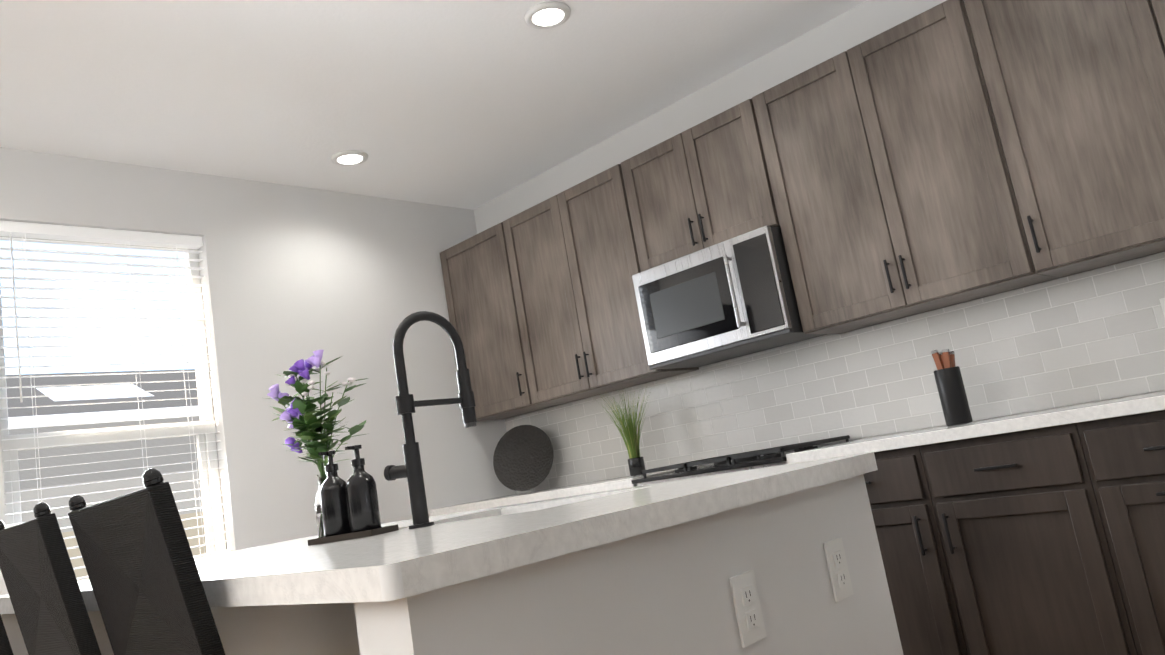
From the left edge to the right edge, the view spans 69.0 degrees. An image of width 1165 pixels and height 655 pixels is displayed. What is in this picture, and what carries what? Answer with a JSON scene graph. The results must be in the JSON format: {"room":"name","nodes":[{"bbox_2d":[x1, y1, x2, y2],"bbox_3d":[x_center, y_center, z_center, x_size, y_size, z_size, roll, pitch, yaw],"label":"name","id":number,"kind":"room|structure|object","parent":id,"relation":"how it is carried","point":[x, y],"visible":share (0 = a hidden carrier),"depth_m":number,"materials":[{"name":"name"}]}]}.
{"room":"kitchen","nodes":[
{"label":"kitchen","id":0,"kind":"room"},
{"bbox_2d":[0,147,516,594],"bbox_3d":[-2.698,0.585,3.000,0.150,2.750,6.600,-18,-13,42],"label":"wall","id":1,"kind":"structure","parent":0,"point":[292,274],"depth_m":4.39,"materials":[{"name":"white paint"}]},
{"bbox_2d":[0,236,226,555],"bbox_3d":[-2.051,0.452,3.724,0.144,1.828,0.876,-18,-13,42],"label":"window","id":2,"kind":"structure","parent":1,"relation":"in","point":[208,437],"depth_m":3.92,"materials":[{"name":"white plastic"}]},
{"bbox_2d":[0,221,231,579],"bbox_3d":[-2.032,0.431,3.707,0.070,1.794,0.868,-18,-13,42],"label":"window blinds","id":3,"kind":"object","parent":2,"relation":"attached to","point":[36,230],"visible":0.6,"depth_m":3.76,"materials":[{"name":"white plastic"}]},
{"bbox_2d":[0,0,867,209],"bbox_3d":[-1.124,-1.406,1.510,5.300,0.100,6.600,-18,-13,42],"label":"ceiling","id":4,"kind":"structure","parent":0,"point":[470,104],"depth_m":3.60,"materials":[{"name":"white paint"}]},
{"bbox_2d":[331,150,367,165],"bbox_3d":[-1.185,-0.860,4.314,0.184,0.016,0.184,-18,-13,42],"label":"recessed light","id":5,"kind":"object","parent":4,"relation":"in","point":[349,157],"visible":0.98,"depth_m":4.30,"materials":[{"name":"white paint"}]},
{"bbox_2d":[524,1,570,28],"bbox_3d":[-0.135,-1.213,3.302,0.184,0.016,0.184,-18,-13,42],"label":"recessed light","id":6,"kind":"object","parent":4,"relation":"in","point":[548,14],"visible":1,"depth_m":3.29,"materials":[{"name":"white paint"}]},
{"bbox_2d":[474,0,1164,493],"bbox_3d":[1.393,-0.027,3.559,5.150,2.750,0.150,-18,-13,42],"label":"wall","id":7,"kind":"structure","parent":0,"point":[840,34],"depth_m":4.14,"materials":[{"name":"white paint"}]},
{"bbox_2d":[440,219,561,420],"bbox_3d":[-0.443,-0.026,4.973,0.664,1.050,0.330,-18,-13,42],"label":"upper cabinet","id":8,"kind":"object","parent":7,"relation":"attached to","point":[485,307],"depth_m":4.84,"materials":[{"name":"brown wood"}]},
{"bbox_2d":[508,159,698,403],"bbox_3d":[0.064,-0.195,4.491,1.030,1.050,0.330,-18,-13,42],"label":"upper cabinet","id":9,"kind":"object","parent":7,"relation":"attached to","point":[578,250],"depth_m":4.32,"materials":[{"name":"brown wood"}]},
{"bbox_2d":[628,98,779,267],"bbox_3d":[0.612,-0.621,3.970,0.769,0.578,0.330,-18,-13,42],"label":"upper cabinet","id":10,"kind":"object","parent":7,"relation":"attached to","point":[707,184],"depth_m":3.81,"materials":[{"name":"brown wood"}]},
{"bbox_2d":[632,225,826,369],"bbox_3d":[0.653,-0.112,3.834,0.750,0.455,0.434,-18,-13,42],"label":"microwave","id":11,"kind":"object","parent":10,"relation":"attached to","point":[734,297],"visible":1,"depth_m":3.67,"materials":[{"name":"grey metal"}]},
{"bbox_2d":[505,252,1164,492],"bbox_3d":[0.883,0.345,3.930,3.754,0.456,0.010,-18,-13,42],"label":"backsplash","id":12,"kind":"structure","parent":7,"relation":"attached to","point":[1093,335],"depth_m":3.52,"materials":[{"name":"tile"}]},
{"bbox_2d":[1159,298,1164,316],"bbox_3d":[2.000,-0.050,2.854,0.070,0.114,0.008,-18,-13,42],"label":"outlet","id":13,"kind":"object","parent":12,"relation":"attached to","point":[1162,301],"visible":1,"depth_m":2.88,"materials":[{"name":"white plastic"}]},
{"bbox_2d":[752,0,1075,333],"bbox_3d":[1.239,-0.587,3.373,1.023,1.050,0.330,-18,-13,42],"label":"upper cabinet","id":14,"kind":"object","parent":7,"relation":"attached to","point":[948,152],"depth_m":3.19,"materials":[{"name":"brown wood"}]},
{"bbox_2d":[988,0,1164,273],"bbox_3d":[1.738,-0.754,2.898,0.651,1.050,0.330,-18,-13,42],"label":"upper cabinet","id":15,"kind":"object","parent":7,"relation":"attached to","point":[1086,78],"depth_m":2.76,"materials":[{"name":"brown wood"}]},
{"bbox_3d":[-0.646,1.364,1.040,5.300,0.100,6.600,-18,-13,42],"label":"floor","id":16,"kind":"structure","parent":0,"visible":0},
{"bbox_2d":[0,614,13,654],"bbox_3d":[-1.252,1.028,2.094,0.417,1.104,0.519,-18,-13,42],"label":"stool","id":17,"kind":"object","parent":16,"relation":"on","point":[5,647],"visible":1,"depth_m":1.88,"materials":[{"name":"black wood"}]},
{"bbox_2d":[0,502,100,654],"bbox_3d":[-0.828,0.891,1.718,0.421,1.104,0.522,-18,-13,42],"label":"stool","id":18,"kind":"object","parent":16,"relation":"on","point":[44,593],"visible":1,"depth_m":1.56,"materials":[{"name":"black wood"}]},
{"bbox_2d":[68,468,224,654],"bbox_3d":[-0.486,0.783,1.428,0.417,1.104,0.519,-18,-13,42],"label":"stool","id":19,"kind":"object","parent":16,"relation":"on","point":[143,573],"visible":1,"depth_m":1.29,"materials":[{"name":"black wood"}]},
{"bbox_2d":[1,476,902,654],"bbox_3d":[-0.453,0.994,2.059,2.106,0.890,1.226,-18,-13,42],"label":"kitchen island","id":20,"kind":"object","parent":16,"relation":"on","point":[650,569],"depth_m":1.41,"materials":[{"name":"white paint"}]},
{"bbox_2d":[0,452,877,615],"bbox_3d":[-0.536,0.542,2.131,2.140,0.040,1.265,-18,-13,42],"label":"island countertop","id":21,"kind":"structure","parent":20,"relation":"on","point":[405,563],"depth_m":1.30,"materials":[{"name":"white stone"}]},
{"bbox_2d":[266,350,367,537],"bbox_3d":[-0.709,0.322,2.319,0.294,0.506,0.267,-18,-13,42],"label":"flower vase","id":22,"kind":"object","parent":21,"relation":"on","point":[297,414],"visible":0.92,"depth_m":2.27,"materials":[{"name":"clear glass"}]},
{"bbox_2d":[308,445,398,545],"bbox_3d":[-0.580,0.408,2.094,0.200,0.222,0.100,-14,-10,24],"label":"soap dispensers","id":23,"kind":"object","parent":21,"relation":"on","point":[350,509],"visible":1,"depth_m":2.06,"materials":[{"name":"black glass"},{"name":"black plastic"},{"name":"dark wood"}]},
{"bbox_2d":[384,311,476,528],"bbox_3d":[-0.386,0.223,2.139,0.111,0.532,0.251,-18,-13,42],"label":"faucet","id":24,"kind":"object","parent":21,"relation":"on","point":[410,470],"visible":1,"depth_m":2.07,"materials":[{"name":"black metal"}]},
{"bbox_2d":[729,570,766,647],"bbox_3d":[0.286,0.482,1.456,0.008,0.114,0.070,-18,-13,42],"label":"outlet","id":25,"kind":"object","parent":20,"relation":"attached to","point":[748,611],"visible":1,"depth_m":1.45,"materials":[{"name":"white plastic"}]},
{"bbox_2d":[823,537,853,601],"bbox_3d":[0.514,0.483,1.694,0.008,0.114,0.070,-18,-13,42],"label":"outlet","id":26,"kind":"object","parent":20,"relation":"attached to","point":[839,574],"visible":1,"depth_m":1.69,"materials":[{"name":"white plastic"}]},
{"bbox_2d":[631,435,849,485],"bbox_3d":[0.747,1.005,3.540,0.756,0.955,0.682,-18,-13,42],"label":"range","id":27,"kind":"object","parent":16,"relation":"on","point":[750,460],"visible":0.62,"depth_m":3.45,"materials":[{"name":"black metal"}]},
{"bbox_2d":[863,419,1164,654],"bbox_3d":[1.439,0.824,2.977,1.045,0.889,0.620,-18,-13,42],"label":"base cabinet","id":28,"kind":"object","parent":16,"relation":"on","point":[1041,532],"depth_m":2.64,"materials":[{"name":"brown wood"}]},
{"bbox_2d":[431,463,713,515],"bbox_3d":[-0.087,0.852,4.413,1.502,0.040,0.645,-18,-13,42],"label":"countertop","id":29,"kind":"structure","parent":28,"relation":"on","point":[623,482],"depth_m":4.11,"materials":[{"name":"white stone"}]},
{"bbox_2d":[493,425,553,490],"bbox_3d":[-0.338,0.741,4.828,0.350,0.371,0.179,-18,-13,42],"label":"decorative platter","id":30,"kind":"object","parent":29,"relation":"on","point":[523,457],"visible":1,"depth_m":4.85,"materials":[{"name":"grey"}]},
{"bbox_2d":[597,390,650,475],"bbox_3d":[0.227,0.515,4.202,0.288,0.437,0.291,-18,-13,42],"label":"potted plant","id":31,"kind":"object","parent":29,"relation":"on","point":[636,464],"visible":1,"depth_m":4.18,"materials":[{"name":"green plant"}]},
{"bbox_2d":[786,391,1164,463],"bbox_3d":[1.506,0.320,2.898,1.482,0.040,0.645,-18,-13,42],"label":"countertop","id":32,"kind":"structure","parent":28,"relation":"on","point":[1143,404],"depth_m":2.71,"materials":[{"name":"white stone"}]},
{"bbox_2d":[931,349,972,425],"bbox_3d":[1.367,0.218,3.148,0.092,0.286,0.092,-18,-13,42],"label":"knife block","id":33,"kind":"object","parent":32,"relation":"on","point":[951,392],"visible":1,"depth_m":3.11,"materials":[{"name":"black metal"}]},
{"bbox_2d":[1107,411,1164,634],"bbox_3d":[1.908,0.667,2.530,0.587,0.889,0.620,-18,-13,42],"label":"base cabinet","id":34,"kind":"object","parent":16,"relation":"on","point":[1139,440],"depth_m":2.40,"materials":[{"name":"brown wood"}]},
{"label":"outside","id":35,"kind":"structure","parent":0,"visible":0},
{"bbox_2d":[62,511,206,580],"bbox_3d":[-2.915,2.434,5.892,0.001,2.180,15.000,-18,-13,42],"label":"fence","id":36,"kind":"object","parent":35,"point":[76,552],"depth_m":6.23,"materials":[{"name":"white"}]},
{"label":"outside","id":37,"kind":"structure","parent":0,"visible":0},
{"bbox_2d":[6,369,202,532],"bbox_3d":[-4.661,2.188,8.248,2.300,4.020,18.000,-18,-13,42],"label":"house","id":38,"kind":"structure","parent":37,"point":[80,458],"depth_m":7.89,"materials":[{"name":"white"}]}
]}

